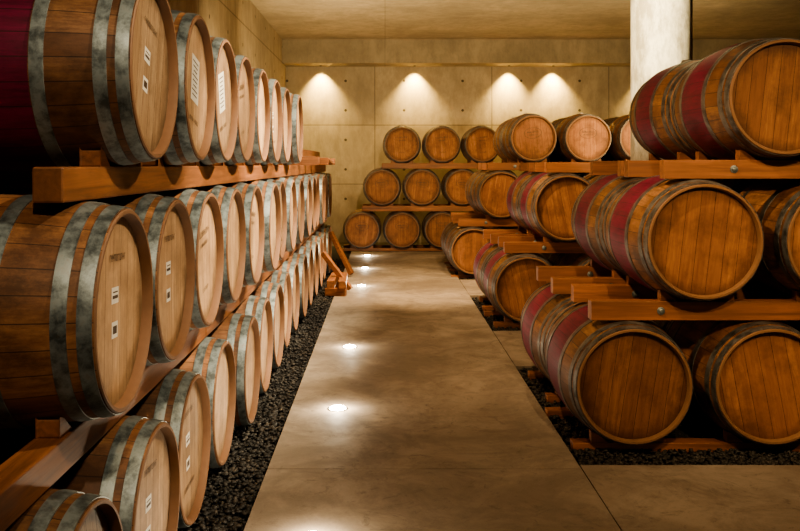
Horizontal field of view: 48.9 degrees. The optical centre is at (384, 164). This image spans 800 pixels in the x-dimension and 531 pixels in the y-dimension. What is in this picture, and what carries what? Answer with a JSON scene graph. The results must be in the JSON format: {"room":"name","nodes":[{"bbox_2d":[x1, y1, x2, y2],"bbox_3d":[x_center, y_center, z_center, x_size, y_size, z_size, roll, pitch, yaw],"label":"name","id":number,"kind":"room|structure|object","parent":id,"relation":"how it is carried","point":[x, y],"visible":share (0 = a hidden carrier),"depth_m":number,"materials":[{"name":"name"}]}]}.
{"room":"wine cellar","nodes":[
{"label":"wine cellar","id":0,"kind":"room"},
{"bbox_2d":[168,0,285,87],"bbox_3d":[-2.050,-0.414,7.400,0.200,4.320,19.800,0,0,0],"label":"wall","id":1,"kind":"structure","parent":0,"point":[249,34],"depth_m":12.21,"materials":[{"name":"concrete"}]},
{"bbox_2d":[286,67,630,245],"bbox_3d":[3.025,-0.414,17.400,10.350,4.320,0.200,0,0,0],"label":"wall","id":2,"kind":"structure","parent":0,"point":[348,112],"depth_m":17.30,"materials":[{"name":"concrete"}]},
{"bbox_2d":[282,39,799,66],"bbox_3d":[3.025,-2.149,17.000,9.950,0.450,0.600,0,0,0],"label":"ceiling beam","id":3,"kind":"structure","parent":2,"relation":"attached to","point":[295,52],"depth_m":16.70,"materials":[{"name":"concrete"}]},
{"bbox_2d":[178,246,799,530],"bbox_3d":[3.025,1.646,7.400,9.950,0.200,19.800,0,0,0],"label":"floor","id":4,"kind":"structure","parent":0,"point":[441,429],"depth_m":4.82,"materials":[{"name":"concrete"}]},
{"bbox_2d":[321,231,353,295],"bbox_3d":[-0.593,1.239,11.317,0.403,0.614,2.037,0,0,0],"label":"spare timbers","id":5,"kind":"object","parent":4,"relation":"on","point":[338,284],"visible":1,"depth_m":10.71,"materials":[{"name":"brown wood"}]},
{"bbox_2d":[327,405,347,411],"bbox_3d":[-0.300,1.537,5.570,0.132,0.018,0.132,0,0,0],"label":"recessed light","id":6,"kind":"object","parent":4,"relation":"in","point":[336,408],"visible":1,"depth_m":5.54,"materials":[{"name":"metal"}]},
{"bbox_2d":[342,345,356,348],"bbox_3d":[-0.300,1.537,7.450,0.132,0.018,0.132,0,0,0],"label":"recessed light","id":7,"kind":"object","parent":4,"relation":"in","point":[345,346],"visible":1,"depth_m":7.42,"materials":[{"name":"metal"}]},
{"bbox_2d":[342,160,492,250],"bbox_3d":[2.610,0.744,16.375,6.780,1.664,0.720,0,0,0],"label":"rack","id":8,"kind":"object","parent":4,"relation":"on","point":[431,165],"visible":0.32,"depth_m":16.02,"materials":[{"name":"brown wood"}]},
{"bbox_2d":[343,209,381,247],"bbox_3d":[-0.420,1.180,16.375,0.712,0.730,0.950,0,0,0],"label":"wine barrel","id":9,"kind":"object","parent":8,"relation":"on","point":[361,229],"visible":0.94,"depth_m":15.94,"materials":[{"name":"beige wood"}]},
{"bbox_2d":[363,167,400,205],"bbox_3d":[-0.055,0.405,16.375,0.712,0.730,0.950,0,0,0],"label":"wine barrel","id":10,"kind":"object","parent":8,"relation":"on","point":[381,187],"visible":0.97,"depth_m":15.94,"materials":[{"name":"beige wood"}]},
{"bbox_2d":[383,211,420,247],"bbox_3d":[0.310,1.180,16.375,0.724,0.742,0.950,-1,0,0],"label":"wine barrel","id":11,"kind":"object","parent":8,"relation":"on","point":[401,229],"visible":0.92,"depth_m":15.94,"materials":[{"name":"beige wood"}]},
{"bbox_2d":[383,125,420,162],"bbox_3d":[0.310,-0.370,16.375,0.712,0.730,0.950,0,0,0],"label":"wine barrel","id":12,"kind":"object","parent":8,"relation":"on","point":[401,144],"visible":0.97,"depth_m":15.94,"materials":[{"name":"beige wood"}]},
{"bbox_2d":[402,169,440,205],"bbox_3d":[0.675,0.405,16.375,0.712,0.730,0.950,0,0,0],"label":"wine barrel","id":13,"kind":"object","parent":8,"relation":"on","point":[421,187],"visible":0.98,"depth_m":15.94,"materials":[{"name":"beige wood"}]},
{"bbox_2d":[422,211,450,247],"bbox_3d":[1.040,1.180,16.375,0.720,0.738,0.950,-1,0,0],"label":"wine barrel","id":14,"kind":"object","parent":8,"relation":"on","point":[434,223],"visible":0.55,"depth_m":15.94,"materials":[{"name":"beige wood"}]},
{"bbox_2d":[422,125,460,162],"bbox_3d":[1.040,-0.370,16.375,0.712,0.730,0.950,0,0,0],"label":"wine barrel","id":15,"kind":"object","parent":8,"relation":"on","point":[440,144],"visible":0.98,"depth_m":15.94,"materials":[{"name":"beige wood"}]},
{"bbox_2d":[441,169,473,205],"bbox_3d":[1.405,0.405,16.375,0.712,0.730,0.950,0,0,0],"label":"wine barrel","id":16,"kind":"object","parent":8,"relation":"on","point":[453,184],"visible":0.57,"depth_m":15.94,"materials":[{"name":"beige wood"}]},
{"bbox_2d":[461,125,496,162],"bbox_3d":[1.770,-0.370,16.375,0.712,0.730,0.950,0,0,0],"label":"wine barrel","id":17,"kind":"object","parent":8,"relation":"on","point":[477,145],"visible":0.81,"depth_m":15.94,"materials":[{"name":"beige wood"}]},
{"bbox_2d":[177,259,799,530],"bbox_3d":[1.776,1.574,7.874,7.443,0.062,13.242,0,0,0],"label":"gravel bed","id":18,"kind":"object","parent":4,"relation":"on","point":[253,454],"visible":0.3,"depth_m":4.79,"materials":[{"name":"gravel"}]},
{"bbox_2d":[0,147,326,530],"bbox_3d":[-1.275,0.772,7.800,0.720,1.658,12.596,0,0,0],"label":"rack","id":19,"kind":"object","parent":18,"relation":"on","point":[57,445],"visible":0.24,"depth_m":2.83,"materials":[{"name":"brown wood"}]},
{"bbox_2d":[5,488,122,530],"bbox_3d":[-1.257,1.216,2.350,0.950,0.722,0.712,0,0,0],"label":"wine barrel","id":20,"kind":"object","parent":19,"relation":"on","point":[56,509],"visible":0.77,"depth_m":2.32,"materials":[{"name":"beige wood"}]},
{"bbox_2d":[0,194,152,428],"bbox_3d":[-1.268,0.437,2.710,0.950,0.730,0.712,0,0,0],"label":"wine barrel","id":21,"kind":"object","parent":19,"relation":"on","point":[76,278],"visible":0.96,"depth_m":2.47,"materials":[{"name":"beige wood"}]},
{"bbox_2d":[0,0,178,171],"bbox_3d":[-1.268,-0.335,3.070,0.950,0.724,0.712,0,0,0],"label":"wine barrel","id":22,"kind":"object","parent":19,"relation":"on","point":[84,74],"visible":0.93,"depth_m":2.77,"materials":[{"name":"red wood"}]},
{"bbox_2d":[0,415,179,530],"bbox_3d":[-1.262,1.212,3.072,0.950,0.730,0.712,0,0,0],"label":"wine barrel","id":23,"kind":"object","parent":19,"relation":"on","point":[135,465],"visible":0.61,"depth_m":2.93,"materials":[{"name":"beige wood"}]},
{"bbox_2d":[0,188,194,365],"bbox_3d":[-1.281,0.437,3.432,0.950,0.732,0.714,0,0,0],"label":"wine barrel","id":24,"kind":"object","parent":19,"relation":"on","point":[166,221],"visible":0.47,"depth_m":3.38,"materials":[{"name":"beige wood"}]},
{"bbox_2d":[126,369,210,528],"bbox_3d":[-1.286,1.212,3.794,0.950,0.730,0.712,0,0,0],"label":"wine barrel","id":25,"kind":"object","parent":19,"relation":"on","point":[181,399],"visible":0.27,"depth_m":3.75,"materials":[{"name":"beige wood"}]},
{"bbox_2d":[137,10,214,165],"bbox_3d":[-1.264,-0.337,3.792,0.950,0.727,0.712,0,0,0],"label":"wine barrel","id":26,"kind":"object","parent":19,"relation":"on","point":[191,139],"visible":0.27,"depth_m":3.74,"materials":[{"name":"beige wood"}]},
{"bbox_2d":[143,189,223,329],"bbox_3d":[-1.292,0.438,4.154,0.950,0.729,0.712,0,0,0],"label":"wine barrel","id":27,"kind":"object","parent":19,"relation":"on","point":[203,208],"visible":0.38,"depth_m":4.16,"materials":[{"name":"beige wood"}]},
{"bbox_2d":[173,337,235,468],"bbox_3d":[-1.291,1.214,4.516,0.950,0.726,0.712,0,0,0],"label":"wine barrel","id":28,"kind":"object","parent":19,"relation":"on","point":[213,358],"visible":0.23,"depth_m":4.47,"materials":[{"name":"beige wood"}]},
{"bbox_2d":[181,36,237,165],"bbox_3d":[-1.279,-0.335,4.514,0.950,0.724,0.712,0,0,0],"label":"wine barrel","id":29,"kind":"object","parent":19,"relation":"on","point":[223,141],"visible":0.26,"depth_m":4.56,"materials":[{"name":"beige wood"}]},
{"bbox_2d":[184,185,245,304],"bbox_3d":[-1.293,0.437,4.876,0.950,0.730,0.712,0,0,0],"label":"wine barrel","id":30,"kind":"object","parent":19,"relation":"on","point":[230,200],"visible":0.25,"depth_m":4.88,"materials":[{"name":"beige wood"}]},
{"bbox_2d":[207,313,260,427],"bbox_3d":[-1.257,1.212,5.238,0.950,0.730,0.712,0,0,0],"label":"wine barrel","id":31,"kind":"object","parent":19,"relation":"on","point":[242,332],"visible":0.3,"depth_m":5.09,"materials":[{"name":"beige wood"}]},
{"bbox_2d":[226,54,254,164],"bbox_3d":[-1.292,-0.337,5.236,0.950,0.727,0.712,0,0,0],"label":"wine barrel","id":32,"kind":"object","parent":19,"relation":"on","point":[244,143],"visible":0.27,"depth_m":5.32,"materials":[{"name":"beige wood"}]},
{"bbox_2d":[218,182,264,286],"bbox_3d":[-1.284,0.437,5.598,0.950,0.729,0.712,0,0,0],"label":"wine barrel","id":33,"kind":"object","parent":19,"relation":"on","point":[251,194],"visible":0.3,"depth_m":5.59,"materials":[{"name":"beige wood"}]},
{"bbox_2d":[231,295,272,393],"bbox_3d":[-1.272,1.217,5.960,0.950,0.721,0.712,0,0,0],"label":"wine barrel","id":34,"kind":"object","parent":19,"relation":"on","point":[259,307],"visible":0.21,"depth_m":5.97,"materials":[{"name":"beige wood"}]},
{"bbox_2d":[245,67,269,164],"bbox_3d":[-1.291,-0.335,5.958,0.950,0.724,0.712,0,0,0],"label":"wine barrel","id":35,"kind":"object","parent":19,"relation":"on","point":[259,154],"visible":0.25,"depth_m":6.01,"materials":[{"name":"beige wood"}]},
{"bbox_2d":[237,180,280,272],"bbox_3d":[-1.257,0.437,6.320,0.950,0.730,0.712,0,0,0],"label":"wine barrel","id":36,"kind":"object","parent":19,"relation":"on","point":[270,194],"visible":0.23,"depth_m":6.22,"materials":[{"name":"beige wood"}]},
{"bbox_2d":[250,281,284,368],"bbox_3d":[-1.273,1.212,6.682,0.950,0.730,0.712,0,0,0],"label":"wine barrel","id":37,"kind":"object","parent":19,"relation":"on","point":[273,292],"visible":0.19,"depth_m":6.68,"materials":[{"name":"beige wood"}]},
{"bbox_2d":[261,78,282,164],"bbox_3d":[-1.289,-0.338,6.680,0.950,0.730,0.712,0,0,0],"label":"wine barrel","id":38,"kind":"object","parent":19,"relation":"on","point":[276,115],"visible":0.23,"depth_m":6.75,"materials":[{"name":"beige wood"}]},
{"bbox_2d":[258,179,286,259],"bbox_3d":[-1.293,0.440,7.042,0.950,0.725,0.712,0,0,0],"label":"wine barrel","id":39,"kind":"object","parent":19,"relation":"on","point":[280,184],"visible":0.09,"depth_m":7.25,"materials":[{"name":"beige wood"}]},
{"bbox_2d":[265,270,291,347],"bbox_3d":[-1.290,1.214,7.404,0.950,0.727,0.712,0,0,0],"label":"wine barrel","id":40,"kind":"object","parent":19,"relation":"on","point":[283,278],"visible":0.16,"depth_m":7.51,"materials":[{"name":"beige wood"}]},
{"bbox_2d":[268,177,296,251],"bbox_3d":[-1.279,0.437,7.764,0.950,0.731,0.714,0,0,0],"label":"wine barrel","id":41,"kind":"object","parent":19,"relation":"on","point":[290,186],"visible":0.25,"depth_m":7.68,"materials":[{"name":"beige wood"}]},
{"bbox_2d":[273,87,291,164],"bbox_3d":[-1.292,-0.338,7.402,0.950,0.730,0.712,0,0,0],"label":"wine barrel","id":42,"kind":"object","parent":19,"relation":"on","point":[286,102],"visible":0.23,"depth_m":7.52,"materials":[{"name":"beige wood"}]},
{"bbox_2d":[276,261,299,331],"bbox_3d":[-1.291,1.213,8.126,0.950,0.727,0.712,0,0,0],"label":"wine barrel","id":43,"kind":"object","parent":19,"relation":"on","point":[292,268],"visible":0.16,"depth_m":8.18,"materials":[{"name":"beige wood"}]},
{"bbox_2d":[279,176,304,243],"bbox_3d":[-1.277,0.440,8.486,0.950,0.725,0.712,0,0,0],"label":"wine barrel","id":44,"kind":"object","parent":19,"relation":"on","point":[298,181],"visible":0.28,"depth_m":8.61,"materials":[{"name":"beige wood"}]},
{"bbox_2d":[283,93,302,164],"bbox_3d":[-1.257,-0.338,8.124,0.950,0.741,0.723,0,1,0],"label":"wine barrel","id":45,"kind":"object","parent":19,"relation":"on","point":[296,101],"visible":0.19,"depth_m":7.98,"materials":[{"name":"beige wood"}]},
{"bbox_2d":[285,253,307,317],"bbox_3d":[-1.273,1.216,8.848,0.950,0.722,0.712,0,0,0],"label":"wine barrel","id":46,"kind":"object","parent":19,"relation":"on","point":[300,259],"visible":0.23,"depth_m":8.74,"materials":[{"name":"beige wood"}]},
{"bbox_2d":[292,175,311,237],"bbox_3d":[-1.260,0.437,9.208,0.950,0.730,0.712,0,0,0],"label":"wine barrel","id":47,"kind":"object","parent":19,"relation":"on","point":[306,180],"visible":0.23,"depth_m":9.15,"materials":[{"name":"beige wood"}]},
{"bbox_2d":[294,246,313,306],"bbox_3d":[-1.275,1.213,9.570,0.950,0.728,0.712,0,0,0],"label":"wine barrel","id":48,"kind":"object","parent":19,"relation":"on","point":[307,251],"visible":0.16,"depth_m":9.67,"materials":[{"name":"beige wood"}]},
{"bbox_2d":[298,174,316,231],"bbox_3d":[-1.268,0.438,9.930,0.950,0.728,0.712,0,0,0],"label":"wine barrel","id":49,"kind":"object","parent":19,"relation":"on","point":[313,180],"visible":0.11,"depth_m":10.13,"materials":[{"name":"beige wood"}]},
{"bbox_2d":[301,240,318,296],"bbox_3d":[-1.272,1.212,10.292,0.950,0.729,0.712,0,0,0],"label":"wine barrel","id":50,"kind":"object","parent":19,"relation":"on","point":[314,245],"visible":0.2,"depth_m":10.29,"materials":[{"name":"beige wood"}]},
{"bbox_2d":[302,174,319,226],"bbox_3d":[-1.288,0.438,10.652,0.950,0.728,0.712,0,0,0],"label":"wine barrel","id":51,"kind":"object","parent":19,"relation":"on","point":[315,176],"visible":0.1,"depth_m":10.88,"materials":[{"name":"beige wood"}]},
{"bbox_2d":[291,149,334,164],"bbox_3d":[-1.175,-0.085,10.797,0.954,0.181,3.195,0,0,0],"label":"spare timbers","id":52,"kind":"object","parent":19,"relation":"on","point":[309,157],"visible":0.38,"depth_m":10.25,"materials":[{"name":"brown wood"}]},
{"bbox_2d":[306,235,323,287],"bbox_3d":[-1.267,1.212,11.014,0.950,0.730,0.712,0,0,0],"label":"wine barrel","id":53,"kind":"object","parent":19,"relation":"on","point":[319,240],"visible":0.12,"depth_m":10.96,"materials":[{"name":"beige wood"}]},
{"bbox_2d":[310,173,325,223],"bbox_3d":[-1.262,0.438,11.374,0.950,0.729,0.712,0,0,0],"label":"wine barrel","id":54,"kind":"object","parent":19,"relation":"on","point":[322,185],"visible":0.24,"depth_m":11.28,"materials":[{"name":"beige wood"}]},
{"bbox_2d":[311,231,326,279],"bbox_3d":[-1.275,1.212,11.736,0.950,0.751,0.734,0,2,0],"label":"wine barrel","id":55,"kind":"object","parent":19,"relation":"on","point":[316,233],"visible":0.18,"depth_m":11.71,"materials":[{"name":"beige wood"}]},
{"bbox_2d":[317,173,327,219],"bbox_3d":[-1.278,0.437,12.096,0.950,0.730,0.712,0,0,0],"label":"wine barrel","id":56,"kind":"object","parent":19,"relation":"on","point":[325,175],"visible":0.09,"depth_m":12.33,"materials":[{"name":"beige wood"}]},
{"bbox_2d":[317,227,330,273],"bbox_3d":[-1.256,1.212,12.458,0.950,0.730,0.712,0,0,0],"label":"wine barrel","id":57,"kind":"object","parent":19,"relation":"on","point":[321,229],"visible":0.15,"depth_m":12.33,"materials":[{"name":"beige wood"}]},
{"bbox_2d":[318,172,331,216],"bbox_3d":[-1.267,0.437,12.818,0.950,0.730,0.712,0,0,0],"label":"wine barrel","id":58,"kind":"object","parent":19,"relation":"on","point":[327,174],"visible":0.2,"depth_m":12.80,"materials":[{"name":"beige wood"}]},
{"bbox_2d":[321,224,331,258],"bbox_3d":[-1.289,1.216,13.180,0.950,0.721,0.712,0,0,0],"label":"wine barrel","id":59,"kind":"object","parent":19,"relation":"on","point":[323,225],"visible":0.04,"depth_m":13.14,"materials":[{"name":"beige wood"}]},
{"bbox_2d":[445,226,489,274],"bbox_3d":[1.215,1.180,12.475,0.720,0.738,0.950,1,0,0],"label":"wine barrel","id":60,"kind":"object","parent":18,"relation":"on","point":[463,243],"visible":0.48,"depth_m":12.03,"materials":[{"name":"brown wood"}]},
{"bbox_2d":[479,162,589,327],"bbox_3d":[3.054,0.777,9.309,4.051,1.598,1.711,0,0,0],"label":"rack","id":61,"kind":"object","parent":18,"relation":"on","point":[520,240],"visible":0.27,"depth_m":8.47,"materials":[{"name":"brown wood"}]},
{"bbox_2d":[473,242,502,294],"bbox_3d":[1.355,1.180,9.805,0.712,0.729,0.950,0,0,0],"label":"wine barrel","id":62,"kind":"object","parent":61,"relation":"on","point":[488,250],"visible":0.27,"depth_m":9.57,"materials":[{"name":"red wood"}]},
{"bbox_2d":[483,249,552,321],"bbox_3d":[1.355,1.181,8.825,0.712,0.727,0.950,0,0,0],"label":"wine barrel","id":63,"kind":"object","parent":61,"relation":"on","point":[509,279],"visible":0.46,"depth_m":8.38,"materials":[{"name":"red wood"}]},
{"bbox_2d":[506,172,542,229],"bbox_3d":[1.735,0.405,9.805,0.724,0.741,0.950,-1,0,0],"label":"wine barrel","id":64,"kind":"object","parent":61,"relation":"on","point":[514,192],"visible":0.29,"depth_m":9.57,"materials":[{"name":"red wood"}]},
{"bbox_2d":[541,253,565,265],"bbox_3d":[2.100,1.180,9.805,0.712,0.730,0.950,0,0,0],"label":"wine barrel","id":65,"kind":"object","parent":61,"relation":"on","point":[554,258],"visible":0.02,"depth_m":9.48,"materials":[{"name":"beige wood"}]},
{"bbox_2d":[519,172,589,241],"bbox_3d":[1.735,0.406,8.825,0.712,0.727,0.950,0,0,0],"label":"wine barrel","id":66,"kind":"object","parent":61,"relation":"on","point":[546,203],"visible":0.64,"depth_m":8.38,"materials":[{"name":"red wood"}]},
{"bbox_2d":[557,253,589,265],"bbox_3d":[2.100,1.180,8.825,0.712,0.730,0.950,0,0,0],"label":"wine barrel","id":67,"kind":"object","parent":61,"relation":"on","point":[569,259],"visible":0.06,"depth_m":8.65,"materials":[{"name":"beige wood"}]},
{"bbox_2d":[583,173,606,183],"bbox_3d":[2.480,0.407,9.805,0.712,0.725,0.950,0,0,0],"label":"wine barrel","id":68,"kind":"object","parent":61,"relation":"on","point":[590,178],"visible":0.06,"depth_m":9.57,"materials":[{"name":"beige wood"}]},
{"bbox_2d":[444,158,627,278],"bbox_3d":[3.061,0.746,12.960,4.303,1.660,1.711,0,0,0],"label":"rack","id":69,"kind":"object","parent":18,"relation":"on","point":[475,218],"visible":0.16,"depth_m":12.11,"materials":[{"name":"brown wood"}]},
{"bbox_2d":[441,222,457,256],"bbox_3d":[1.215,1.180,13.455,0.733,0.750,0.950,-2,0,0],"label":"wine barrel","id":70,"kind":"object","parent":69,"relation":"on","point":[451,225],"visible":0.23,"depth_m":13.22,"materials":[{"name":"beige wood"}]},
{"bbox_2d":[465,170,486,211],"bbox_3d":[1.595,0.405,13.455,0.722,0.740,0.950,1,0,0],"label":"wine barrel","id":71,"kind":"object","parent":69,"relation":"on","point":[469,184],"visible":0.27,"depth_m":13.23,"materials":[{"name":"beige wood"}]},
{"bbox_2d":[471,170,516,218],"bbox_3d":[1.595,0.406,12.475,0.712,0.729,0.950,0,0,0],"label":"wine barrel","id":72,"kind":"object","parent":69,"relation":"on","point":[489,190],"visible":0.71,"depth_m":12.03,"materials":[{"name":"beige wood"}]},
{"bbox_2d":[492,226,507,228],"bbox_3d":[1.960,1.182,13.455,0.712,0.726,0.950,0,0,0],"label":"wine barrel","id":73,"kind":"object","parent":69,"relation":"on","point":[494,227],"visible":0.04,"depth_m":13.21,"materials":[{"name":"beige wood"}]},
{"bbox_2d":[493,117,514,161],"bbox_3d":[2.030,-0.368,13.455,0.712,0.726,0.950,0,0,0],"label":"wine barrel","id":74,"kind":"object","parent":69,"relation":"on","point":[497,143],"visible":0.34,"depth_m":13.23,"materials":[{"name":"beige wood"}]},
{"bbox_2d":[505,226,540,253],"bbox_3d":[1.960,1.181,12.475,0.712,0.729,0.950,0,0,0],"label":"wine barrel","id":75,"kind":"object","parent":69,"relation":"on","point":[508,227],"visible":0.06,"depth_m":12.34,"materials":[{"name":"beige wood"}]},
{"bbox_2d":[501,113,556,162],"bbox_3d":[2.030,-0.370,12.475,0.712,0.729,0.950,0,0,0],"label":"wine barrel","id":76,"kind":"object","parent":69,"relation":"on","point":[530,137],"visible":0.96,"depth_m":12.03,"materials":[{"name":"beige wood"}]},
{"bbox_2d":[548,116,568,161],"bbox_3d":[2.775,-0.370,13.455,0.712,0.729,0.950,0,0,0],"label":"wine barrel","id":77,"kind":"object","parent":69,"relation":"on","point":[553,156],"visible":0.11,"depth_m":13.18,"materials":[{"name":"beige wood"}]},
{"bbox_2d":[554,113,610,161],"bbox_3d":[2.775,-0.370,12.475,0.714,0.732,0.950,0,0,0],"label":"wine barrel","id":78,"kind":"object","parent":69,"relation":"on","point":[581,137],"visible":0.9,"depth_m":12.03,"materials":[{"name":"beige wood"}]},
{"bbox_2d":[600,116,618,160],"bbox_3d":[3.520,-0.370,13.455,0.712,0.730,0.950,0,0,0],"label":"wine barrel","id":79,"kind":"object","parent":69,"relation":"on","point":[606,156],"visible":0.07,"depth_m":13.16,"materials":[{"name":"beige wood"}]},
{"bbox_2d":[607,114,630,160],"bbox_3d":[3.520,-0.370,12.475,0.730,0.747,0.950,-1,0,0],"label":"wine barrel","id":80,"kind":"object","parent":69,"relation":"on","point":[619,149],"visible":0.23,"depth_m":12.12,"materials":[{"name":"beige wood"}]},
{"bbox_2d":[528,149,799,451],"bbox_3d":[2.796,0.746,5.660,3.583,1.660,1.711,0,0,0],"label":"rack","id":81,"kind":"object","parent":18,"relation":"on","point":[609,295],"visible":0.58,"depth_m":4.82,"materials":[{"name":"brown wood"}]},
{"bbox_2d":[520,282,580,380],"bbox_3d":[1.335,1.180,6.155,0.718,0.736,0.950,0,0,0],"label":"wine barrel","id":82,"kind":"object","parent":81,"relation":"on","point":[542,307],"visible":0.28,"depth_m":5.92,"materials":[{"name":"red wood"}]},
{"bbox_2d":[571,173,647,275],"bbox_3d":[1.715,0.407,6.155,0.712,0.726,0.950,0,0,0],"label":"wine barrel","id":83,"kind":"object","parent":81,"relation":"on","point":[589,210],"visible":0.41,"depth_m":5.93,"materials":[{"name":"red wood"}]},
{"bbox_2d":[544,302,692,444],"bbox_3d":[1.335,1.181,5.175,0.712,0.728,0.950,0,0,0],"label":"wine barrel","id":84,"kind":"object","parent":81,"relation":"on","point":[629,382],"visible":0.89,"depth_m":4.74,"materials":[{"name":"red wood"}]},
{"bbox_2d":[652,320,669,329],"bbox_3d":[2.080,1.180,6.155,0.712,0.729,0.950,0,0,0],"label":"wine barrel","id":85,"kind":"object","parent":81,"relation":"on","point":[662,323],"visible":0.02,"depth_m":5.71,"materials":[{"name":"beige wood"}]},
{"bbox_2d":[629,59,716,159],"bbox_3d":[2.150,-0.369,6.155,0.712,0.729,0.950,0,0,0],"label":"wine barrel","id":86,"kind":"object","parent":81,"relation":"on","point":[651,122],"visible":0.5,"depth_m":5.94,"materials":[{"name":"red wood"}]},
{"bbox_2d":[604,175,763,300],"bbox_3d":[1.715,0.405,5.175,0.712,0.729,0.950,0,0,0],"label":"wine barrel","id":87,"kind":"object","parent":81,"relation":"on","point":[687,239],"visible":0.95,"depth_m":4.74,"materials":[{"name":"red wood"}]},
{"bbox_2d":[665,320,799,444],"bbox_3d":[2.080,1.181,5.175,0.712,0.727,0.950,0,0,0],"label":"wine barrel","id":88,"kind":"object","parent":81,"relation":"on","point":[746,373],"visible":0.68,"depth_m":4.74,"materials":[{"name":"beige wood"}]},
{"bbox_2d":[671,38,799,159],"bbox_3d":[2.150,-0.370,5.175,0.712,0.729,0.950,0,0,0],"label":"wine barrel","id":89,"kind":"object","parent":81,"relation":"on","point":[745,96],"visible":0.9,"depth_m":4.74,"materials":[{"name":"red wood"}]},
{"bbox_2d":[737,179,799,293],"bbox_3d":[2.460,0.405,5.175,0.712,0.730,0.950,0,0,0],"label":"wine barrel","id":90,"kind":"object","parent":81,"relation":"on","point":[776,202],"visible":0.58,"depth_m":4.87,"materials":[{"name":"beige wood"}]},
{"bbox_2d":[786,320,799,331],"bbox_3d":[2.825,1.180,5.175,0.719,0.737,0.950,-1,0,0],"label":"wine barrel","id":91,"kind":"object","parent":81,"relation":"on","point":[795,324],"visible":0.04,"depth_m":5.47,"materials":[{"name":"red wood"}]},
{"bbox_2d":[631,0,692,159],"bbox_3d":[2.330,-0.414,7.420,0.500,3.920,0.500,0,0,0],"label":"concrete column","id":92,"kind":"structure","parent":4,"relation":"on","point":[661,30],"depth_m":7.22,"materials":[{"name":"white concrete"}]},
{"bbox_2d":[250,0,799,38],"bbox_3d":[3.025,-2.474,7.400,10.350,0.200,20.200,0,0,0],"label":"ceiling","id":93,"kind":"structure","parent":0,"point":[291,19],"depth_m":14.31,"materials":[{"name":"concrete"}]}
]}

